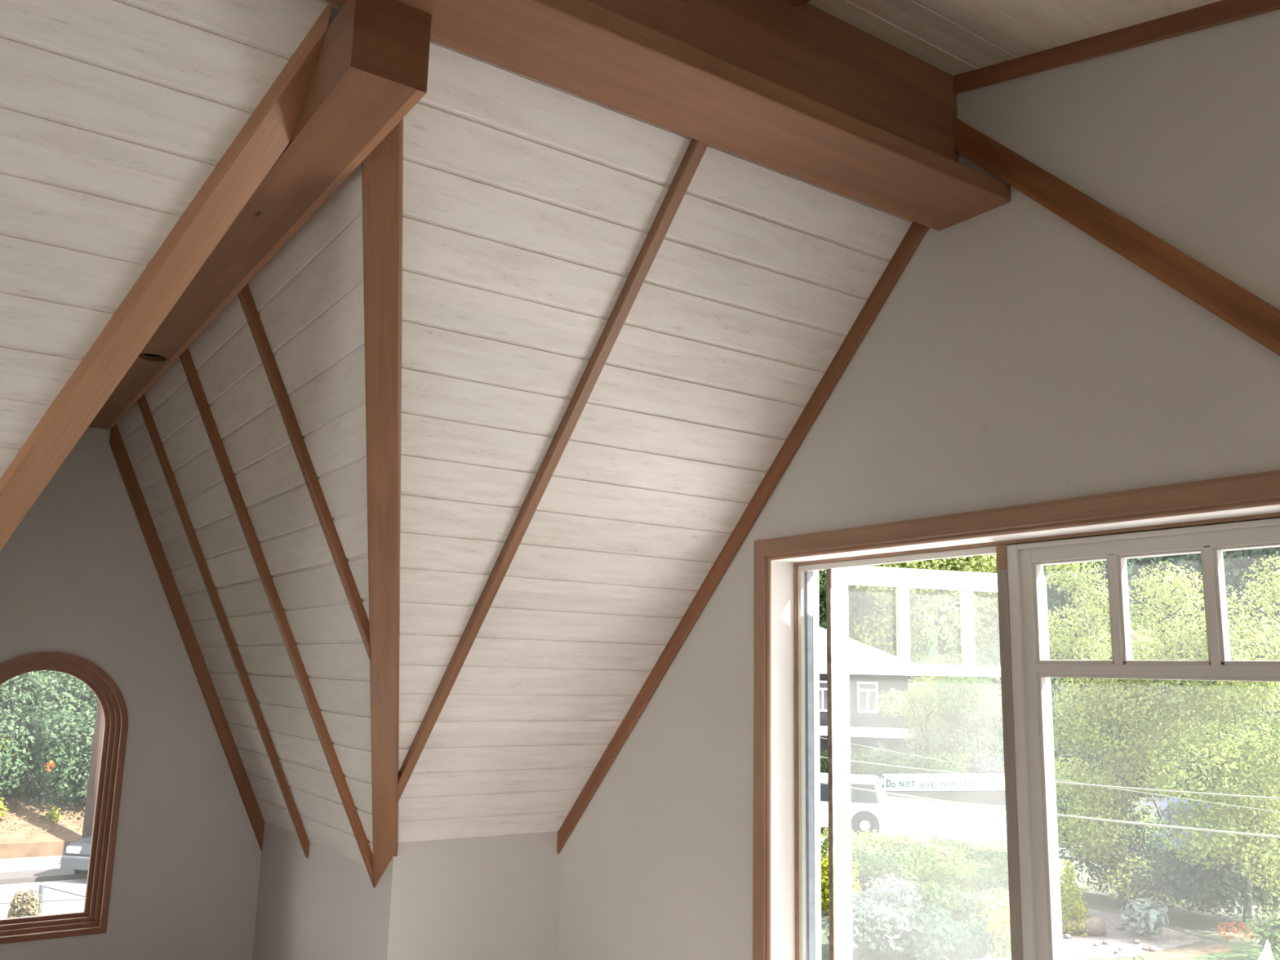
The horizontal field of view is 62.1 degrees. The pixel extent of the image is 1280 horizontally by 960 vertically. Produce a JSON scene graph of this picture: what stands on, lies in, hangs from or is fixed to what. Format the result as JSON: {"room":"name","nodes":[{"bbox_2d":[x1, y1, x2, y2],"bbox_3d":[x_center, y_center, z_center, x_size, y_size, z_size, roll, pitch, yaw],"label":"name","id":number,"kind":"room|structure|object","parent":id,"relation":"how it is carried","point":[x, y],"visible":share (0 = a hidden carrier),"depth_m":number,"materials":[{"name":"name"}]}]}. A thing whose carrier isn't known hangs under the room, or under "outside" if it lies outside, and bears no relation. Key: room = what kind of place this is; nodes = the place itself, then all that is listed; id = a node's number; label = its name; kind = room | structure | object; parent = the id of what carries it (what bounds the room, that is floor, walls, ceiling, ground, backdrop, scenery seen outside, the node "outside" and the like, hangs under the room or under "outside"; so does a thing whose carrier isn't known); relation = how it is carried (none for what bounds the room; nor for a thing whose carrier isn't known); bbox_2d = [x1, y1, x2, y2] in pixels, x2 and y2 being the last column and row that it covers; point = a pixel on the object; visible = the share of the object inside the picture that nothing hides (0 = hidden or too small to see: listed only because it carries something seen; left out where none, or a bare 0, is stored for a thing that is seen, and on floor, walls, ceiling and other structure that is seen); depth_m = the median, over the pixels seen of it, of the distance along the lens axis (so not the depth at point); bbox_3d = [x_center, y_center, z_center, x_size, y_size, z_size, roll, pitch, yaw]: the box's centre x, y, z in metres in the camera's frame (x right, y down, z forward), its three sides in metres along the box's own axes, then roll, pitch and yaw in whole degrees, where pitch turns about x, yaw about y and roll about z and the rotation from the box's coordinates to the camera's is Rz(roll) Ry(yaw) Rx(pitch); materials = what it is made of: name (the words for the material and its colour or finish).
{"room":"attic room","nodes":[
{"label":"attic room","id":0,"kind":"room"},
{"bbox_2d":[81,699,103,839],"bbox_3d":[-13.059,4.319,26.210,0.380,9.500,0.380,8,-12,-34],"label":"utility pole","id":1,"kind":"object","parent":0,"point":[88,820],"visible":0.11,"depth_m":25.54,"materials":[{"name":"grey wood"}]},
{"bbox_2d":[0,426,261,959],"bbox_3d":[-2.800,0.952,5.143,1.992,2.942,0.180,8,-12,-34],"label":"wall","id":2,"kind":"structure","parent":0,"point":[79,576],"depth_m":5.23,"materials":[{"name":"paint"}]},
{"bbox_2d":[0,652,128,944],"bbox_3d":[-2.845,1.464,4.983,0.732,1.298,0.145,8,-12,-34],"label":"window","id":3,"kind":"structure","parent":2,"relation":"in","point":[93,920],"depth_m":5.09,"materials":[{"name":"brown wood"}]},
{"bbox_2d":[0,0,342,478],"bbox_3d":[-2.913,-0.139,1.717,4.278,2.087,2.050,8,-12,-34],"label":"ceiling","id":4,"kind":"structure","parent":0,"point":[115,115],"depth_m":2.25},
{"bbox_2d":[252,820,373,959],"bbox_3d":[-1.432,2.007,4.843,0.180,0.823,1.574,8,-12,-34],"label":"wall","id":5,"kind":"structure","parent":0,"point":[319,906],"depth_m":4.79,"materials":[{"name":"paint"}]},
{"bbox_2d":[368,831,559,959],"bbox_3d":[-0.703,1.870,4.295,0.739,0.928,0.180,8,-12,-34],"label":"wall","id":6,"kind":"structure","parent":0,"point":[487,897],"depth_m":4.24,"materials":[{"name":"paint"}]},
{"bbox_2d":[116,40,912,866],"bbox_3d":[-0.953,0.402,4.074,1.749,2.218,3.800,8,-12,-34],"label":"ceiling","id":7,"kind":"structure","parent":0,"point":[530,206],"depth_m":3.31,"materials":[{"name":"wood"}]},
{"bbox_2d":[109,423,264,852],"bbox_3d":[-2.298,0.790,5.401,0.919,2.170,0.013,8,-12,-34],"label":"batten","id":8,"kind":"object","parent":7,"relation":"attached to","point":[117,445],"visible":0.9,"depth_m":5.39,"materials":[{"name":"brown wood"}]},
{"bbox_2d":[137,394,309,858],"bbox_3d":[-1.887,0.655,4.820,0.919,2.093,0.044,8,-12,-34],"label":"batten","id":9,"kind":"object","parent":7,"relation":"attached to","point":[142,402],"visible":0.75,"depth_m":4.80,"materials":[{"name":"brown wood"}]},
{"bbox_2d":[88,0,431,430],"bbox_3d":[-1.607,-0.611,3.708,0.157,0.174,3.926,8,-12,-34],"label":"cross beam","id":10,"kind":"structure","parent":7,"relation":"attached to","point":[371,67],"depth_m":2.39,"materials":[{"name":"brown wood"}]},
{"bbox_2d":[179,347,373,886],"bbox_3d":[-1.391,0.528,4.106,0.913,2.077,0.049,8,-12,-34],"label":"batten","id":11,"kind":"object","parent":7,"relation":"attached to","point":[193,378],"visible":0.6,"depth_m":4.09,"materials":[{"name":"brown wood"}]},
{"bbox_2d":[237,284,369,659],"bbox_3d":[-1.061,-0.042,3.382,0.515,1.201,0.040,8,-12,-34],"label":"batten","id":12,"kind":"object","parent":7,"relation":"attached to","point":[247,303],"visible":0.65,"depth_m":3.37,"materials":[{"name":"brown wood"}]},
{"bbox_2d":[361,118,403,888],"bbox_3d":[-0.785,0.309,3.261,0.091,2.253,2.380,3,-10,-9],"label":"ceiling beam","id":13,"kind":"structure","parent":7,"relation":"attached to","point":[382,170],"depth_m":2.96,"materials":[{"name":"brown wood"}]},
{"bbox_2d":[397,138,708,802],"bbox_3d":[-0.354,0.104,3.311,0.036,1.943,1.864,8,-12,-34],"label":"batten","id":14,"kind":"object","parent":7,"relation":"attached to","point":[695,150],"visible":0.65,"depth_m":3.17,"materials":[{"name":"brown wood"}]},
{"bbox_2d":[556,221,928,853],"bbox_3d":[0.269,0.350,3.837,0.013,2.212,2.079,8,-12,-34],"label":"batten","id":15,"kind":"object","parent":7,"relation":"attached to","point":[916,232],"visible":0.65,"depth_m":3.69,"materials":[{"name":"brown wood"}]},
{"bbox_2d":[555,8,1279,959],"bbox_3d":[1.720,0.266,1.878,0.180,3.327,6.930,8,-12,-34],"label":"wall","id":16,"kind":"structure","parent":0,"point":[1015,357],"depth_m":2.91,"materials":[{"name":"paint"}]},
{"bbox_2d":[752,470,1279,959],"bbox_3d":[1.294,0.896,3.022,0.936,1.540,1.886,8,-12,-34],"label":"window","id":17,"kind":"structure","parent":16,"relation":"in","point":[787,856],"depth_m":3.45,"materials":[{"name":"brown wood"}]},
{"bbox_2d":[880,773,1004,791],"bbox_3d":[1.069,1.008,3.545,0.592,0.056,0.001,4,-11,-16],"label":"tape","id":18,"kind":"object","parent":17,"relation":"attached to","point":[980,781],"visible":0.84,"depth_m":3.53,"materials":[{"name":"grey"}]},
{"bbox_2d":[1006,518,1279,959],"bbox_3d":[1.283,0.802,2.507,0.074,1.371,0.869,8,-12,-34],"label":"window","id":19,"kind":"structure","parent":17,"relation":"attached to","point":[1031,669],"depth_m":2.76,"materials":[{"name":"paint"}]},
{"bbox_2d":[952,115,1279,355],"bbox_3d":[1.816,0.277,1.552,0.022,3.194,3.233,8,-12,-34],"label":"rafter","id":20,"kind":"object","parent":16,"relation":"attached to","point":[1241,308],"visible":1,"depth_m":2.62,"materials":[{"name":"brown wood"}]},
{"bbox_2d":[807,0,1222,75],"bbox_3d":[-0.187,-1.337,-0.514,6.000,1.122,4.776,8,-12,-34],"label":"ceiling","id":21,"kind":"structure","parent":0,"point":[953,37],"depth_m":2.81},
{"bbox_2d":[324,0,1010,231],"bbox_3d":[-1.516,-1.363,1.462,6.000,0.505,0.303,8,-12,-34],"label":"ridge beam","id":22,"kind":"structure","parent":21,"relation":"attached to","point":[802,91],"depth_m":2.64,"materials":[{"name":"brown wood"}]},
{"bbox_2d":[953,0,1279,93],"bbox_3d":[2.254,-0.956,1.176,0.013,1.151,4.673,8,-12,-34],"label":"batten","id":23,"kind":"object","parent":21,"relation":"attached to","point":[1223,11],"visible":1,"depth_m":2.73,"materials":[{"name":"brown wood"}]},
{"label":"outside","id":24,"kind":"structure","parent":0,"visible":0},
{"bbox_2d":[820,782,1279,838],"bbox_3d":[3.996,3.957,13.356,9.160,0.257,0.028,-8,-14,43],"label":"overhead cable","id":25,"kind":"object","parent":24,"point":[821,783],"visible":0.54,"depth_m":12.15,"materials":[{"name":"grey plastic"}]},
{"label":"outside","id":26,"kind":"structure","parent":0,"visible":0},
{"bbox_2d":[820,756,1279,799],"bbox_3d":[4.319,3.851,14.292,9.705,0.226,0.022,-8,-14,41],"label":"overhead cable","id":27,"kind":"object","parent":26,"point":[1109,786],"visible":0.48,"depth_m":12.93,"materials":[{"name":"grey plastic"}]},
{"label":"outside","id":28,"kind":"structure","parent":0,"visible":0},
{"bbox_2d":[819,737,1279,812],"bbox_3d":[4.612,3.943,15.207,10.204,0.928,0.012,-7,-14,40],"label":"overhead cable","id":29,"kind":"object","parent":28,"point":[820,737],"visible":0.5,"depth_m":13.87,"materials":[{"name":"grey plastic"}]},
{"bbox_3d":[-2.080,0.257,3.329,0.996,2.191,3.772,8,-12,-34],"label":"ceiling","id":30,"kind":"structure","parent":0,"visible":0},
{"bbox_2d":[0,2,331,551],"bbox_3d":[-1.645,0.154,2.656,2.309,2.187,0.091,-5,-12,30],"label":"ceiling beam","id":31,"kind":"structure","parent":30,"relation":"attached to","point":[270,128],"depth_m":2.43,"materials":[{"name":"brown wood"}]},
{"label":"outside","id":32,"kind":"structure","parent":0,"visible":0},
{"bbox_2d":[0,855,62,872],"bbox_3d":[-15.800,8.915,25.192,11.217,0.070,6.365,8,-12,-34],"label":"road","id":33,"kind":"structure","parent":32,"point":[11,864],"depth_m":24.21,"materials":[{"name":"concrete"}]},
{"bbox_2d":[60,835,91,874],"bbox_3d":[-10.825,8.067,24.341,1.900,1.740,4.550,-1,-11,12],"label":"car","id":34,"kind":"object","parent":33,"relation":"on","point":[76,856],"visible":0.16,"depth_m":22.30,"materials":[{"name":"silver paint"}]},
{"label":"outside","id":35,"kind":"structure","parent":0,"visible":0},
{"bbox_2d":[820,803,1104,859],"bbox_3d":[7.159,11.248,35.080,13.920,0.070,12.452,0,-10,7],"label":"street","id":36,"kind":"structure","parent":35,"point":[958,823],"depth_m":34.73,"materials":[{"name":"asphalt"}]},
{"bbox_2d":[820,773,894,835],"bbox_3d":[5.478,9.924,32.493,4.450,1.750,1.800,-1,-11,11],"label":"car","id":37,"kind":"object","parent":36,"relation":"on","point":[870,811],"visible":0.39,"depth_m":31.47,"materials":[{"name":"white"}]},
{"bbox_2d":[1098,797,1258,859],"bbox_3d":[14.236,9.575,29.016,4.446,1.590,1.850,2,-10,-3],"label":"car","id":38,"kind":"object","parent":36,"relation":"on","point":[1162,806],"visible":0.04,"depth_m":28.34,"materials":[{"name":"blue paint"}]},
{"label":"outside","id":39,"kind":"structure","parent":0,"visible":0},
{"bbox_2d":[825,591,1279,743],"bbox_3d":[26.936,15.786,93.849,79.981,13.000,87.812,8,-12,-34],"label":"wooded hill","id":40,"kind":"structure","parent":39,"point":[933,651],"depth_m":83.11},
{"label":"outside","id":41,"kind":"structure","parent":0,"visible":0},
{"bbox_2d":[0,878,87,919],"bbox_3d":[-9.895,7.487,16.631,9.542,0.080,12.640,8,-12,-34],"label":"driveway","id":42,"kind":"structure","parent":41,"point":[6,891],"depth_m":20.97,"materials":[{"name":"concrete"}]},
{"bbox_2d":[18,886,43,916],"bbox_3d":[-7.293,5.866,12.566,0.798,2.046,0.814,-5,-12,30],"label":"shrub","id":43,"kind":"object","parent":42,"relation":"on","point":[28,908],"visible":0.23,"depth_m":12.60,"materials":[{"name":"beige plant"}]},
{"bbox_2d":[0,884,84,915],"bbox_3d":[-9.632,7.057,17.148,1.953,1.027,0.087,7,-12,-27],"label":"metal rail","id":44,"kind":"object","parent":42,"relation":"on","point":[42,886],"visible":0.36,"depth_m":17.24,"materials":[{"name":"grey"}]},
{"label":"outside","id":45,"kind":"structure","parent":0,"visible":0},
{"bbox_2d":[1061,904,1204,959],"bbox_3d":[7.841,8.511,19.998,4.811,0.080,3.749,8,-12,-34],"label":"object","id":46,"kind":"object","parent":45,"point":[1078,948],"visible":0.31,"depth_m":19.21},
{"bbox_2d":[1059,858,1089,937],"bbox_3d":[8.092,7.874,19.951,0.818,1.438,0.823,-1,-11,15],"label":"shrub","id":47,"kind":"object","parent":46,"relation":"on","point":[1072,902],"visible":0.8,"depth_m":19.86,"materials":[{"name":"green plant"}]},
{"bbox_2d":[1062,915,1106,936],"bbox_3d":[8.001,8.284,19.765,1.236,0.369,0.380,0,-10,7],"label":"boulder","id":48,"kind":"object","parent":46,"relation":"on","point":[1096,926],"visible":0.64,"depth_m":19.61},
{"bbox_2d":[1120,897,1169,934],"bbox_3d":[9.356,8.108,19.716,0.849,0.665,0.946,-3,-11,24],"label":"shrub","id":49,"kind":"object","parent":46,"relation":"on","point":[1140,915],"visible":1,"depth_m":19.57,"materials":[{"name":"plant"}]},
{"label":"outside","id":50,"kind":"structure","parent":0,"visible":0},
{"bbox_2d":[0,748,1279,959],"bbox_3d":[12.672,17.421,67.517,220.000,0.300,220.000,8,-12,-34],"label":"ground","id":51,"kind":"structure","parent":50,"point":[1203,926],"depth_m":21.38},
{"bbox_2d":[0,868,87,884],"bbox_3d":[-13.654,8.375,22.175,9.948,0.150,0.972,8,-12,-33],"label":"strip","id":52,"kind":"object","parent":51,"relation":"on","point":[51,874],"depth_m":22.59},
{"bbox_2d":[821,852,863,914],"bbox_3d":[3.900,7.967,21.059,1.171,1.241,1.224,4,-11,-12],"label":"shrub","id":53,"kind":"object","parent":51,"relation":"on","point":[824,873],"visible":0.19,"depth_m":20.91,"materials":[{"name":"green plant"}]},
{"bbox_2d":[851,843,880,863],"bbox_3d":[5.096,8.962,24.910,1.216,0.813,1.607,2,-10,-3],"label":"shrub","id":54,"kind":"object","parent":51,"relation":"on","point":[864,854],"visible":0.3,"depth_m":24.81,"materials":[{"name":"green plant"}]},
{"bbox_2d":[822,894,915,955],"bbox_3d":[3.807,7.505,17.834,1.448,0.896,1.618,8,-12,-34],"label":"shrub","id":55,"kind":"object","parent":51,"relation":"on","point":[865,931],"visible":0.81,"depth_m":17.66,"materials":[{"name":"plant"}]},
{"bbox_2d":[818,569,934,660],"bbox_3d":[13.580,10.687,70.099,10.517,13.926,10.327,8,-12,-34],"label":"tree","id":56,"kind":"object","parent":51,"relation":"on","point":[859,604],"visible":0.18,"depth_m":67.86,"materials":[{"name":"green plant"}]},
{"bbox_2d":[852,827,906,856],"bbox_3d":[5.825,9.428,27.535,1.848,0.711,1.870,8,-12,-34],"label":"shrub","id":57,"kind":"object","parent":51,"relation":"on","point":[877,842],"visible":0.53,"depth_m":27.28,"materials":[{"name":"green plant"}]},
{"bbox_2d":[818,626,943,774],"bbox_3d":[10.687,11.380,55.259,10.000,7.100,9.800,-1,-11,12],"label":"house","id":58,"kind":"structure","parent":51,"relation":"on","point":[868,726],"depth_m":52.43,"materials":[{"name":"grey"}]},
{"bbox_2d":[851,857,912,896],"bbox_3d":[4.860,8.468,22.626,1.669,0.892,1.481,8,-12,-34],"label":"shrub","id":59,"kind":"object","parent":51,"relation":"on","point":[868,870],"visible":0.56,"depth_m":22.24,"materials":[{"name":"green plant"}]},
{"bbox_2d":[851,872,928,918],"bbox_3d":[4.689,7.912,20.032,1.733,1.035,1.374,1,-10,-1],"label":"shrub","id":60,"kind":"object","parent":51,"relation":"on","point":[885,894],"visible":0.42,"depth_m":19.75,"materials":[{"name":"plant"}]},
{"bbox_2d":[820,746,969,778],"bbox_3d":[10.728,12.362,45.500,6.616,1.753,1.579,-5,-12,30],"label":"hedge","id":61,"kind":"object","parent":51,"relation":"on","point":[856,768],"visible":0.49,"depth_m":45.10,"materials":[{"name":"green plant"}]},
{"bbox_2d":[869,839,947,876],"bbox_3d":[6.212,8.978,25.107,1.847,0.774,1.849,3,-10,-9],"label":"shrub","id":62,"kind":"object","parent":51,"relation":"on","point":[902,854],"visible":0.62,"depth_m":24.81,"materials":[{"name":"green plant"}]},
{"bbox_2d":[882,832,939,855],"bbox_3d":[6.954,9.476,27.391,1.447,0.711,1.919,8,-12,-34],"label":"shrub","id":63,"kind":"object","parent":51,"relation":"on","point":[901,838],"visible":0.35,"depth_m":27.16,"materials":[{"name":"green plant"}]},
{"bbox_2d":[875,902,964,959],"bbox_3d":[4.697,7.591,17.854,1.458,0.848,1.686,8,-12,-34],"label":"shrub","id":64,"kind":"object","parent":51,"relation":"on","point":[923,940],"visible":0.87,"depth_m":17.46,"materials":[{"name":"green plant"}]},
{"bbox_2d":[874,656,968,760],"bbox_3d":[12.754,10.713,47.333,3.206,5.682,4.915,-8,-14,41],"label":"street tree","id":65,"kind":"object","parent":51,"relation":"on","point":[918,710],"visible":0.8,"depth_m":47.00,"materials":[{"name":"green plant"}]},
{"bbox_2d":[884,854,961,894],"bbox_3d":[5.954,8.428,22.631,1.961,0.909,1.736,8,-12,-34],"label":"shrub","id":66,"kind":"object","parent":51,"relation":"on","point":[922,876],"visible":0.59,"depth_m":22.35,"materials":[{"name":"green plant"}]},
{"bbox_2d":[850,553,999,759],"bbox_3d":[17.751,8.181,62.621,11.748,16.365,10.208,8,-12,-34],"label":"tree","id":67,"kind":"object","parent":51,"relation":"on","point":[944,597],"visible":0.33,"depth_m":60.89,"materials":[{"name":"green plant"}]},
{"bbox_2d":[883,871,985,924],"bbox_3d":[5.582,7.931,20.066,1.855,0.860,1.639,3,-10,-8],"label":"shrub","id":68,"kind":"object","parent":51,"relation":"on","point":[952,901],"visible":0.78,"depth_m":19.74,"materials":[{"name":"green plant"}]},
{"bbox_2d":[885,790,1005,805],"bbox_3d":[12.370,12.212,41.525,5.519,0.620,0.500,-5,-12,32],"label":"wall","id":69,"kind":"structure","parent":51,"relation":"on","point":[986,797],"depth_m":41.10,"materials":[{"name":"grey stone"}]},
{"bbox_2d":[913,844,980,874],"bbox_3d":[7.305,8.999,25.013,1.726,0.774,2.285,-4,-12,27],"label":"shrub","id":70,"kind":"object","parent":51,"relation":"on","point":[955,856],"visible":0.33,"depth_m":24.88,"materials":[{"name":"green plant"}]},
{"bbox_2d":[920,835,983,856],"bbox_3d":[7.939,9.540,27.377,1.766,0.614,1.820,8,-12,-34],"label":"shrub","id":71,"kind":"object","parent":51,"relation":"on","point":[951,842],"visible":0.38,"depth_m":27.17,"materials":[{"name":"green plant"}]},
{"bbox_2d":[914,857,998,898],"bbox_3d":[6.923,8.583,22.843,2.025,0.845,1.898,8,-12,-34],"label":"shrub","id":72,"kind":"object","parent":51,"relation":"on","point":[966,882],"visible":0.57,"depth_m":22.46,"materials":[{"name":"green plant"}]},
{"bbox_2d":[926,675,1004,768],"bbox_3d":[14.255,10.729,45.926,3.295,5.217,4.239,-5,-12,32],"label":"street tree","id":73,"kind":"object","parent":51,"relation":"on","point":[962,704],"visible":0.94,"depth_m":45.46,"materials":[{"name":"green plant"}]},
{"bbox_2d":[935,920,1004,959],"bbox_3d":[5.400,7.709,17.867,1.534,0.590,1.479,8,-12,-34],"label":"shrub","id":74,"kind":"object","parent":51,"relation":"on","point":[974,945],"visible":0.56,"depth_m":17.50,"materials":[{"name":"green plant"}]},
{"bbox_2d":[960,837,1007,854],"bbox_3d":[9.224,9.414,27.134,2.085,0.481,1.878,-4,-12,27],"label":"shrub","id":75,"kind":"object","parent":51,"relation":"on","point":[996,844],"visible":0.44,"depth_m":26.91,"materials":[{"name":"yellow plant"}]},
{"bbox_2d":[960,886,1009,928],"bbox_3d":[6.654,7.912,19.388,1.529,0.909,1.132,8,-12,-34],"label":"shrub","id":76,"kind":"object","parent":51,"relation":"on","point":[991,903],"visible":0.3,"depth_m":19.32,"materials":[{"name":"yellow plant"}]},
{"bbox_2d":[964,848,1008,870],"bbox_3d":[8.354,8.967,24.624,1.611,0.766,1.868,-2,-11,17],"label":"shrub","id":77,"kind":"object","parent":51,"relation":"on","point":[1002,858],"visible":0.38,"depth_m":24.51,"materials":[{"name":"green plant"}]},
{"bbox_2d":[968,748,1004,773],"bbox_3d":[14.762,12.240,44.804,1.847,1.755,1.229,0,-10,9],"label":"shrub","id":78,"kind":"object","parent":51,"relation":"on","point":[982,763],"visible":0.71,"depth_m":44.68,"materials":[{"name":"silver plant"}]},
{"bbox_2d":[916,647,1057,773],"bbox_3d":[16.962,11.461,52.052,6.664,6.499,6.891,8,-12,-34],"label":"tree","id":79,"kind":"object","parent":51,"relation":"on","point":[994,680],"visible":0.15,"depth_m":51.47,"materials":[{"name":"green plant"}]},
{"bbox_2d":[965,862,1008,896],"bbox_3d":[7.522,8.450,22.198,1.514,0.919,2.006,8,-12,-34],"label":"shrub","id":80,"kind":"object","parent":51,"relation":"on","point":[1000,878],"visible":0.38,"depth_m":21.99,"materials":[{"name":"green plant"}]},
{"bbox_2d":[982,904,1011,959],"bbox_3d":[6.102,7.523,17.404,1.241,0.945,1.122,8,-12,-34],"label":"shrub","id":81,"kind":"object","parent":51,"relation":"on","point":[1001,938],"visible":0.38,"depth_m":17.22,"materials":[{"name":"green plant"}]},
{"bbox_2d":[936,554,1093,711],"bbox_3d":[24.241,9.847,65.866,9.138,14.549,11.362,7,-12,-29],"label":"tree","id":82,"kind":"object","parent":51,"relation":"on","point":[1055,686],"visible":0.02,"depth_m":65.01,"materials":[{"name":"green plant"}]},
{"bbox_2d":[985,688,1165,799],"bbox_3d":[19.191,12.700,46.650,9.119,7.224,8.148,6,-11,-26],"label":"tree","id":83,"kind":"object","parent":51,"relation":"on","point":[1001,735],"visible":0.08,"depth_m":46.66,"materials":[{"name":"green plant"}]},
{"bbox_2d":[1054,763,1119,859],"bbox_3d":[9.874,7.935,25.053,2.654,2.442,2.966,5,-11,-19],"label":"shrub","id":84,"kind":"object","parent":51,"relation":"on","point":[1058,800],"visible":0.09,"depth_m":24.54,"materials":[{"name":"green plant"}]},
{"bbox_2d":[995,554,1183,711],"bbox_3d":[24.563,8.569,55.945,11.166,13.523,11.044,-2,-11,20],"label":"tree","id":85,"kind":"object","parent":51,"relation":"on","point":[1052,601],"visible":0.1,"depth_m":54.31,"materials":[{"name":"green plant"}]},
{"bbox_2d":[1064,797,1195,901],"bbox_3d":[10.798,7.983,23.169,2.419,2.234,2.677,6,-11,-23],"label":"shrub","id":86,"kind":"object","parent":51,"relation":"on","point":[1152,848],"visible":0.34,"depth_m":22.82,"materials":[{"name":"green plant"}]},
{"bbox_2d":[1043,560,1226,911],"bbox_3d":[10.402,5.257,22.679,3.861,7.722,3.512,-2,-11,20],"label":"maple tree","id":87,"kind":"object","parent":51,"relation":"on","point":[1121,766],"visible":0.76,"depth_m":22.45,"materials":[{"name":"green plant"}]},
{"bbox_2d":[1053,706,1248,813],"bbox_3d":[21.518,12.397,43.455,7.673,6.315,9.326,1,-10,4],"label":"tree","id":88,"kind":"object","parent":51,"relation":"on","point":[1135,793],"visible":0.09,"depth_m":41.91,"materials":[{"name":"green plant"}]},
{"bbox_2d":[1052,549,1279,728],"bbox_3d":[26.922,7.246,52.571,10.595,15.025,11.201,3,-10,-9],"label":"tree","id":89,"kind":"object","parent":51,"relation":"on","point":[1131,571],"visible":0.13,"depth_m":50.77,"materials":[{"name":"green plant"}]},
{"bbox_2d":[1122,841,1257,919],"bbox_3d":[10.804,7.819,20.830,2.174,1.442,2.043,2,-10,-1],"label":"shrub","id":90,"kind":"object","parent":51,"relation":"on","point":[1193,882],"visible":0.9,"depth_m":20.51,"materials":[{"name":"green plant"}]},
{"bbox_2d":[1130,546,1279,713],"bbox_3d":[30.323,7.195,51.175,11.511,14.778,10.315,-1,-11,11],"label":"tree","id":91,"kind":"object","parent":51,"relation":"on","point":[1257,553],"visible":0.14,"depth_m":49.61,"materials":[{"name":"green plant"}]},
{"bbox_2d":[1140,551,1279,933],"bbox_3d":[12.085,4.983,20.716,4.230,7.388,4.432,-4,-12,26],"label":"maple tree","id":92,"kind":"object","parent":51,"relation":"on","point":[1249,822],"visible":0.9,"depth_m":20.39,"materials":[{"name":"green plant"}]},
{"bbox_2d":[1141,680,1279,809],"bbox_3d":[23.651,11.113,41.839,7.999,6.536,6.813,-7,-13,39],"label":"tree","id":93,"kind":"object","parent":51,"relation":"on","point":[1277,687],"visible":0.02,"depth_m":40.85,"materials":[{"name":"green plant"}]},
{"bbox_2d":[1200,826,1279,920],"bbox_3d":[12.367,7.892,21.388,2.296,1.822,2.183,8,-12,-34],"label":"shrub","id":94,"kind":"object","parent":51,"relation":"on","point":[1264,899],"visible":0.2,"depth_m":20.76,"materials":[{"name":"green plant"}]},
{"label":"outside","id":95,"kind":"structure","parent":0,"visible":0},
{"bbox_2d":[0,759,85,858],"bbox_3d":[-18.087,6.324,30.875,19.019,7.000,13.279,7,-12,-29],"label":"ground","id":96,"kind":"structure","parent":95,"point":[53,842],"depth_m":25.62,"materials":[{"name":"soil"}]},
{"bbox_2d":[0,709,32,782],"bbox_3d":[-16.453,6.856,26.186,2.914,2.553,2.251,0,-10,9],"label":"shrub","id":97,"kind":"object","parent":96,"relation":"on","point":[6,759],"visible":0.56,"depth_m":25.88,"materials":[{"name":"green plant"}]},
{"bbox_2d":[0,670,67,741],"bbox_3d":[-16.540,6.098,28.486,2.189,2.339,2.621,0,-10,5],"label":"shrub","id":98,"kind":"object","parent":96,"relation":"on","point":[6,689],"visible":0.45,"depth_m":27.91,"materials":[{"name":"green plant"}]},
{"bbox_2d":[0,705,84,800],"bbox_3d":[-15.400,6.917,26.539,2.751,2.550,2.285,8,-12,-34],"label":"shrub","id":99,"kind":"object","parent":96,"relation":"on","point":[37,741],"visible":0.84,"depth_m":26.29,"materials":[{"name":"green plant"}]},
{"bbox_2d":[0,670,93,746],"bbox_3d":[-16.220,6.355,28.852,2.824,2.567,2.436,0,-10,6],"label":"shrub","id":100,"kind":"object","parent":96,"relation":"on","point":[62,703],"visible":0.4,"depth_m":28.41,"materials":[{"name":"green plant"}]},
{"bbox_2d":[20,706,96,808],"bbox_3d":[-14.518,7.074,27.152,2.647,2.553,2.264,0,-10,7],"label":"shrub","id":101,"kind":"object","parent":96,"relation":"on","point":[58,791],"visible":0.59,"depth_m":26.60,"materials":[{"name":"green plant"}]},
{"bbox_2d":[53,671,97,740],"bbox_3d":[-15.101,6.348,29.445,2.517,2.483,2.128,7,-12,-29],"label":"shrub","id":102,"kind":"object","parent":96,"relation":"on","point":[90,695],"visible":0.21,"depth_m":28.90,"materials":[{"name":"green plant"}]},
{"bbox_2d":[57,710,96,802],"bbox_3d":[-13.732,7.192,27.555,2.942,2.562,2.335,-5,-12,32],"label":"shrub","id":103,"kind":"object","parent":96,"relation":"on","point":[94,711],"visible":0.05,"depth_m":26.99,"materials":[{"name":"green plant"}]},
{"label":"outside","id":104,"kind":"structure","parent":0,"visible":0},
{"bbox_2d":[1134,944,1279,959],"bbox_3d":[9.149,7.807,15.953,3.658,0.075,9.295,-6,-12,33],"label":"lawn","id":105,"kind":"structure","parent":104,"point":[1241,952],"depth_m":18.43,"materials":[{"name":"green plant"}]},
{"bbox_2d":[1242,911,1279,956],"bbox_3d":[10.886,7.776,18.006,1.180,0.850,1.022,8,-12,-34],"label":"shrub","id":106,"kind":"object","parent":105,"relation":"on","point":[1273,935],"visible":0.97,"depth_m":17.95,"materials":[{"name":"green plant"}]},
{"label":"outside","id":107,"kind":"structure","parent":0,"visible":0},
{"bbox_2d":[1136,943,1234,959],"bbox_3d":[9.479,8.281,18.543,2.468,0.085,0.517,6,-12,-26],"label":"lawn edge","id":108,"kind":"structure","parent":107,"point":[1176,953],"depth_m":18.50,"materials":[{"name":"concrete"}]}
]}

